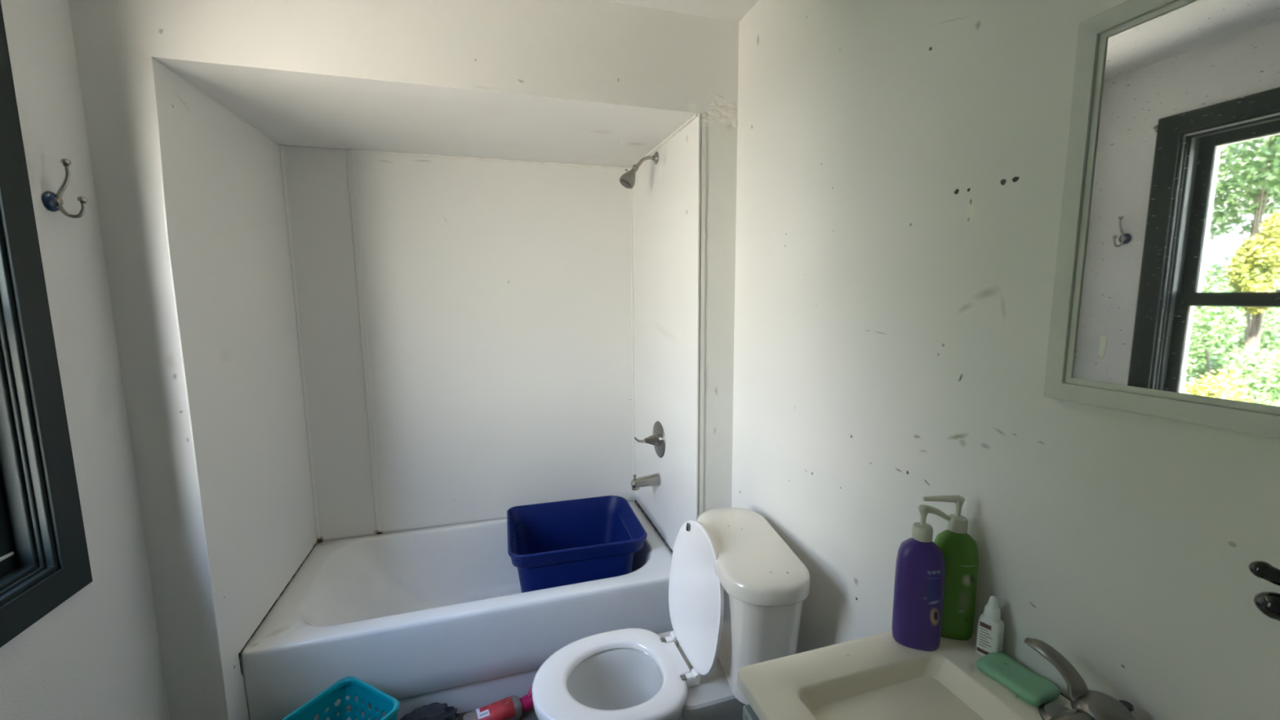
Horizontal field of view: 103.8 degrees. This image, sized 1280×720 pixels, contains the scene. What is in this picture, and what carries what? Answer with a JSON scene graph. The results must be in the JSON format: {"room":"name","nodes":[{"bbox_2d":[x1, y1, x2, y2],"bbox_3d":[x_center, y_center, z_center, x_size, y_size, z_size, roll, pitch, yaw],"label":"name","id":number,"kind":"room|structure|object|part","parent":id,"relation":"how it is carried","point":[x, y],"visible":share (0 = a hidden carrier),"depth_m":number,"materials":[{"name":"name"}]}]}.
{"room":"bathroom","nodes":[
{"label":"bathroom","id":0,"kind":"room"},
{"bbox_2d":[0,0,170,719],"bbox_3d":[-1.120,0.273,0.235,0.130,2.434,2.570,-3,8,-17],"label":"wall","id":1,"kind":"structure","parent":0,"point":[95,655],"depth_m":1.22,"materials":[{"name":"white paint"}]},
{"bbox_2d":[0,0,92,647],"bbox_3d":[-1.266,-0.094,0.712,0.145,1.358,0.797,-3,8,-17],"label":"window","id":2,"kind":"structure","parent":1,"relation":"in","point":[45,562],"depth_m":1.06,"materials":[{"name":"grey paint"}]},
{"bbox_3d":[-1.270,0.213,0.750,0.036,0.576,0.625,-3,8,-17],"label":"sash","id":3,"kind":"part","parent":2,"relation":"part of","materials":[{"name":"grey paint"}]},
{"bbox_3d":[-1.235,-0.096,0.721,0.038,1.194,0.633,-3,8,-17],"label":"stop moulding","id":4,"kind":"part","parent":2,"relation":"part of","materials":[{"name":"grey paint"}]},
{"bbox_2d":[41,158,87,218],"bbox_3d":[-1.324,-0.396,1.157,0.064,0.133,0.046,-3,8,-17],"label":"coat hook","id":5,"kind":"object","parent":1,"relation":"attached to","point":[53,202],"visible":1,"depth_m":1.15,"materials":[{"name":"metal"}]},
{"bbox_2d":[67,0,738,719],"bbox_3d":[-0.531,0.085,1.653,1.820,2.434,0.130,-3,8,-17],"label":"wall","id":6,"kind":"structure","parent":0,"point":[605,57],"depth_m":1.44,"materials":[{"name":"white paint"}]},
{"bbox_2d":[238,542,317,675],"bbox_3d":[-1.365,0.912,1.938,0.008,0.075,0.762,-3,8,-17],"label":"trim","id":7,"kind":"structure","parent":6,"relation":"attached to","point":[251,636],"depth_m":1.75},
{"bbox_2d":[634,499,672,553],"bbox_3d":[0.083,0.808,2.366,0.016,0.016,0.738,-3,8,-17],"label":"trim","id":8,"kind":"structure","parent":6,"relation":"attached to","point":[635,500],"depth_m":2.42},
{"bbox_2d":[700,95,737,128],"bbox_3d":[0.280,-0.858,1.740,0.152,0.111,0.004,-3,8,-17],"label":"plaster patch","id":9,"kind":"object","parent":6,"relation":"attached to","point":[731,112],"depth_m":1.74,"materials":[{"name":"white paint"}]},
{"bbox_2d":[176,73,690,167],"bbox_3d":[-0.648,-0.887,1.901,1.526,0.050,0.841,-3,8,-17],"label":"ceiling","id":10,"kind":"structure","parent":0,"point":[287,114],"depth_m":1.85,"materials":[{"name":"paint"}]},
{"bbox_2d":[284,145,633,541],"bbox_3d":[-0.773,0.120,2.483,1.526,2.155,0.096,-3,8,-17],"label":"wall","id":11,"kind":"structure","parent":0,"point":[285,145],"depth_m":2.42,"materials":[{"name":"white paint"}]},
{"bbox_2d":[279,145,320,540],"bbox_3d":[-1.481,-0.028,2.192,0.016,1.735,0.016,-3,8,-17],"label":"trim","id":12,"kind":"structure","parent":11,"relation":"attached to","point":[281,147],"depth_m":2.18,"materials":[{"name":"white plastic"}]},
{"bbox_2d":[316,532,382,542],"bbox_3d":[-1.347,0.821,2.336,0.272,0.018,0.020,-3,8,-19],"label":"trim","id":13,"kind":"structure","parent":11,"relation":"attached to","point":[319,540],"depth_m":2.29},
{"bbox_2d":[346,150,382,533],"bbox_3d":[-1.239,-0.042,2.265,0.026,1.732,0.005,-3,8,-17],"label":"trim","id":14,"kind":"structure","parent":11,"relation":"attached to","point":[349,155],"depth_m":2.25,"materials":[{"name":"white plastic"}]},
{"bbox_2d":[282,145,633,540],"bbox_3d":[-0.761,-0.064,2.411,1.516,1.735,0.004,-3,8,-17],"label":"wall panel","id":15,"kind":"object","parent":11,"relation":"attached to","point":[497,295],"depth_m":2.38,"materials":[{"name":"white plastic"}]},
{"bbox_2d":[351,149,631,169],"bbox_3d":[-0.640,-0.928,2.333,1.250,0.014,0.014,-3,8,-17],"label":"trim","id":16,"kind":"structure","parent":11,"relation":"attached to","point":[352,150],"depth_m":2.31,"materials":[{"name":"white plastic"}]},
{"bbox_2d":[629,169,635,501],"bbox_3d":[-0.038,-0.096,2.621,0.012,1.735,0.012,-3,8,-17],"label":"trim","id":17,"kind":"structure","parent":11,"relation":"attached to","point":[631,202],"depth_m":2.61,"materials":[{"name":"white plastic"}]},
{"bbox_2d":[455,706,537,719],"bbox_3d":[-0.288,1.418,1.010,2.040,0.050,3.488,-3,8,-17],"label":"floor","id":18,"kind":"structure","parent":0,"point":[529,715],"depth_m":1.82,"materials":[{"name":"grey tile"}]},
{"bbox_2d":[281,675,399,719],"bbox_3d":[-0.922,1.198,1.458,0.275,0.274,0.360,3,8,27],"label":"laundry basket","id":19,"kind":"object","parent":18,"relation":"on","point":[353,686],"visible":1,"depth_m":1.60,"materials":[{"name":"teal plastic"}]},
{"bbox_2d":[400,702,458,719],"bbox_3d":[-0.732,1.249,1.718,0.211,0.111,0.126,-3,8,-18],"label":"crumpled cloth","id":20,"kind":"object","parent":18,"relation":"on","point":[433,711],"visible":1,"depth_m":1.72,"materials":[{"name":"grey fabric"}]},
{"bbox_2d":[241,501,673,719],"bbox_3d":[-0.641,1.042,2.182,1.512,0.401,0.762,-3,8,-17],"label":"bathtub","id":21,"kind":"object","parent":18,"relation":"on","point":[440,614],"visible":0.72,"depth_m":1.87,"materials":[{"name":"white ceramic"}]},
{"bbox_2d":[506,495,647,592],"bbox_3d":[-0.301,0.943,2.317,0.585,0.417,0.501,-2,8,-15],"label":"storage tote","id":22,"kind":"object","parent":21,"relation":"in","point":[550,544],"visible":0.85,"depth_m":2.42,"materials":[{"name":"blue plastic"}]},
{"bbox_2d":[462,684,533,719],"bbox_3d":[-0.489,1.246,1.788,0.266,0.094,0.072,-5,8,-28],"label":"spray bottle","id":23,"kind":"object","parent":18,"relation":"on","point":[510,708],"visible":0.88,"depth_m":1.77,"materials":[{"name":"red plastic"}]},
{"bbox_2d":[532,507,810,719],"bbox_3d":[0.086,0.913,1.454,0.773,0.830,0.492,-3,8,-18],"label":"toilet","id":24,"kind":"object","parent":18,"relation":"on","point":[737,590],"visible":0.97,"depth_m":1.43,"materials":[{"name":"white ceramic"}]},
{"bbox_3d":[-0.093,0.913,1.447,0.428,0.020,0.372,-3,8,-18],"label":"seat","id":25,"kind":"part","parent":24,"relation":"part of","materials":[{"name":"white plastic"}]},
{"bbox_3d":[-0.012,1.124,1.500,0.590,0.403,0.362,-3,8,-18],"label":"bowl","id":26,"kind":"part","parent":24,"relation":"part of","materials":[{"name":"white ceramic"}]},
{"bbox_3d":[0.164,0.691,1.508,0.063,0.405,0.354,-3,8,-18],"label":"seat lid","id":27,"kind":"part","parent":24,"relation":"part of","materials":[{"name":"white plastic"}]},
{"bbox_3d":[0.313,0.558,1.483,0.236,0.054,0.492,-1,7,-7],"label":"tank lid","id":28,"kind":"part","parent":24,"relation":"part of","materials":[{"name":"white ceramic"}]},
{"bbox_3d":[0.321,0.743,1.508,0.200,0.346,0.444,-1,7,-7],"label":"tank","id":29,"kind":"part","parent":24,"relation":"part of","materials":[{"name":"white ceramic"}]},
{"bbox_2d":[742,704,759,719],"bbox_3d":[0.477,1.008,0.713,0.502,0.826,0.589,-3,8,-17],"label":"vanity cabinet","id":30,"kind":"object","parent":18,"relation":"on","point":[748,713],"visible":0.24,"depth_m":0.86,"materials":[{"name":"grey paint"}]},
{"bbox_2d":[737,630,1071,719],"bbox_3d":[0.485,0.629,0.669,0.482,0.128,0.615,-3,8,-17],"label":"washbasin","id":31,"kind":"object","parent":30,"relation":"in","point":[876,677],"visible":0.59,"depth_m":0.86,"materials":[{"name":"beige ceramic"}]},
{"bbox_2d":[891,504,951,651],"bbox_3d":[0.519,0.396,0.927,0.085,0.269,0.054,2,8,20],"label":"pump bottle","id":32,"kind":"object","parent":31,"relation":"on","point":[920,567],"visible":1,"depth_m":0.91,"materials":[{"name":"purple plastic"}]},
{"bbox_2d":[922,494,978,639],"bbox_3d":[0.585,0.389,0.957,0.100,0.275,0.051,2,8,16],"label":"pump bottle","id":33,"kind":"object","parent":31,"relation":"on","point":[959,549],"visible":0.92,"depth_m":0.94,"materials":[{"name":"green plastic"}]},
{"bbox_2d":[975,595,1004,656],"bbox_3d":[0.630,0.477,0.901,0.029,0.113,0.035,-6,9,-36],"label":"squeeze bottle","id":34,"kind":"object","parent":31,"relation":"on","point":[990,630],"visible":0.97,"depth_m":0.89,"materials":[{"name":"white plastic"}]},
{"bbox_2d":[976,651,1060,706],"bbox_3d":[0.631,0.532,0.841,0.070,0.019,0.102,-4,8,-22],"label":"soap bar","id":35,"kind":"object","parent":31,"relation":"on","point":[1031,687],"visible":1,"depth_m":0.83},
{"bbox_2d":[1023,637,1135,719],"bbox_3d":[0.638,0.502,0.704,0.153,0.113,0.157,4,9,31],"label":"faucet","id":36,"kind":"object","parent":31,"relation":"on","point":[1086,704],"visible":1,"depth_m":0.72,"materials":[{"name":"silver metal"}]},
{"bbox_3d":[0.658,0.551,0.719,0.054,0.012,0.154,-3,8,-17],"label":"plate","id":37,"kind":"part","parent":36,"relation":"part of","materials":[{"name":"silver metal"}]},
{"bbox_3d":[0.634,0.471,0.753,0.036,0.063,0.101,-4,8,-23],"label":"lever","id":38,"kind":"part","parent":36,"relation":"part of","materials":[{"name":"silver metal"}]},
{"bbox_3d":[0.597,0.513,0.696,0.118,0.043,0.040,-3,8,-17],"label":"spout","id":39,"kind":"part","parent":36,"relation":"part of","materials":[{"name":"silver metal"}]},
{"bbox_3d":[0.690,0.497,0.714,0.017,0.018,0.017,-3,8,-17],"label":"lift knob","id":40,"kind":"part","parent":36,"relation":"part of","materials":[{"name":"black metal"}]},
{"bbox_2d":[605,0,759,22],"bbox_3d":[-0.175,-1.004,0.244,2.040,0.080,2.550,-3,8,-17],"label":"ceiling","id":41,"kind":"structure","parent":0,"point":[728,10],"depth_m":1.63,"materials":[{"name":"white paint"}]},
{"bbox_2d":[731,0,1279,719],"bbox_3d":[0.616,0.137,1.174,0.100,2.434,3.388,-3,8,-17],"label":"wall","id":42,"kind":"structure","parent":0,"point":[901,163],"depth_m":0.96,"materials":[{"name":"white paint"}]},
{"bbox_2d":[1043,0,1279,439],"bbox_3d":[0.726,-0.188,0.539,0.019,0.557,0.496,-3,8,-17],"label":"wall mirror","id":43,"kind":"object","parent":42,"relation":"attached to","point":[1166,300],"visible":1,"depth_m":0.65,"materials":[{"name":"grey wood"}]},
{"bbox_2d":[1248,560,1279,621],"bbox_3d":[0.723,0.253,0.517,0.121,0.063,0.056,2,8,22],"label":"robe hook","id":44,"kind":"object","parent":42,"relation":"attached to","point":[1268,602],"visible":1,"depth_m":0.54,"materials":[{"name":"black metal"}]},
{"bbox_3d":[0.133,0.127,2.368,0.144,2.155,0.838,-3,8,-17],"label":"wall","id":45,"kind":"structure","parent":0,"visible":0},
{"bbox_2d":[619,151,658,188],"bbox_3d":[-0.005,-0.804,2.117,0.171,0.160,0.067,-3,8,-20],"label":"shower","id":46,"kind":"object","parent":45,"relation":"attached to","point":[627,180],"visible":1,"depth_m":2.10,"materials":[{"name":"silver metal"}]},
{"bbox_3d":[0.021,-0.836,2.130,0.102,0.063,0.016,-3,8,-21],"label":"arm","id":47,"kind":"part","parent":46,"relation":"part of","materials":[{"name":"silver metal"}]},
{"bbox_2d":[634,421,665,457],"bbox_3d":[0.030,0.363,2.267,0.120,0.166,0.166,-3,8,-17],"label":"shower valve","id":48,"kind":"object","parent":45,"relation":"attached to","point":[657,438],"visible":1,"depth_m":2.25,"materials":[{"name":"silver metal"}]},
{"bbox_3d":[0.002,0.358,2.258,0.062,0.031,0.021,-3,8,-17],"label":"lever","id":49,"kind":"part","parent":48,"relation":"part of","materials":[{"name":"silver metal"}]},
{"bbox_2d":[630,112,698,169],"bbox_3d":[0.075,-0.897,2.116,0.012,0.026,0.838,-3,8,-17],"label":"trim","id":50,"kind":"structure","parent":45,"relation":"attached to","point":[695,115],"depth_m":1.93,"materials":[{"name":"white plastic"}]},
{"bbox_2d":[631,113,700,550],"bbox_3d":[0.091,0.160,2.251,0.006,2.121,0.845,-3,8,-17],"label":"wall panel","id":51,"kind":"object","parent":45,"relation":"attached to","point":[665,194],"depth_m":2.10,"materials":[{"name":"white plastic"}]},
{"bbox_2d":[631,472,660,490],"bbox_3d":[0.024,0.553,2.298,0.128,0.069,0.050,-3,8,-17],"label":"tub spout","id":52,"kind":"object","parent":51,"relation":"attached to","point":[654,479],"visible":1,"depth_m":2.28,"materials":[{"name":"silver metal"}]},
{"bbox_2d":[631,487,639,490],"bbox_3d":[-0.020,0.580,2.288,0.036,0.019,0.036,-3,8,-17],"label":"outlet","id":53,"kind":"object","parent":52,"relation":"attached to","point":[633,488],"depth_m":2.27,"materials":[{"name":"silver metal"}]},
{"bbox_3d":[-1.469,0.202,1.893,0.150,2.155,0.838,-3,8,-17],"label":"wall","id":54,"kind":"structure","parent":0,"visible":0},
{"bbox_2d":[149,56,317,719],"bbox_3d":[-1.362,0.222,1.807,0.004,2.136,0.867,-3,8,-17],"label":"wall panel","id":55,"kind":"object","parent":54,"relation":"attached to","point":[223,195],"depth_m":1.63,"materials":[{"name":"white plastic"}]}
]}

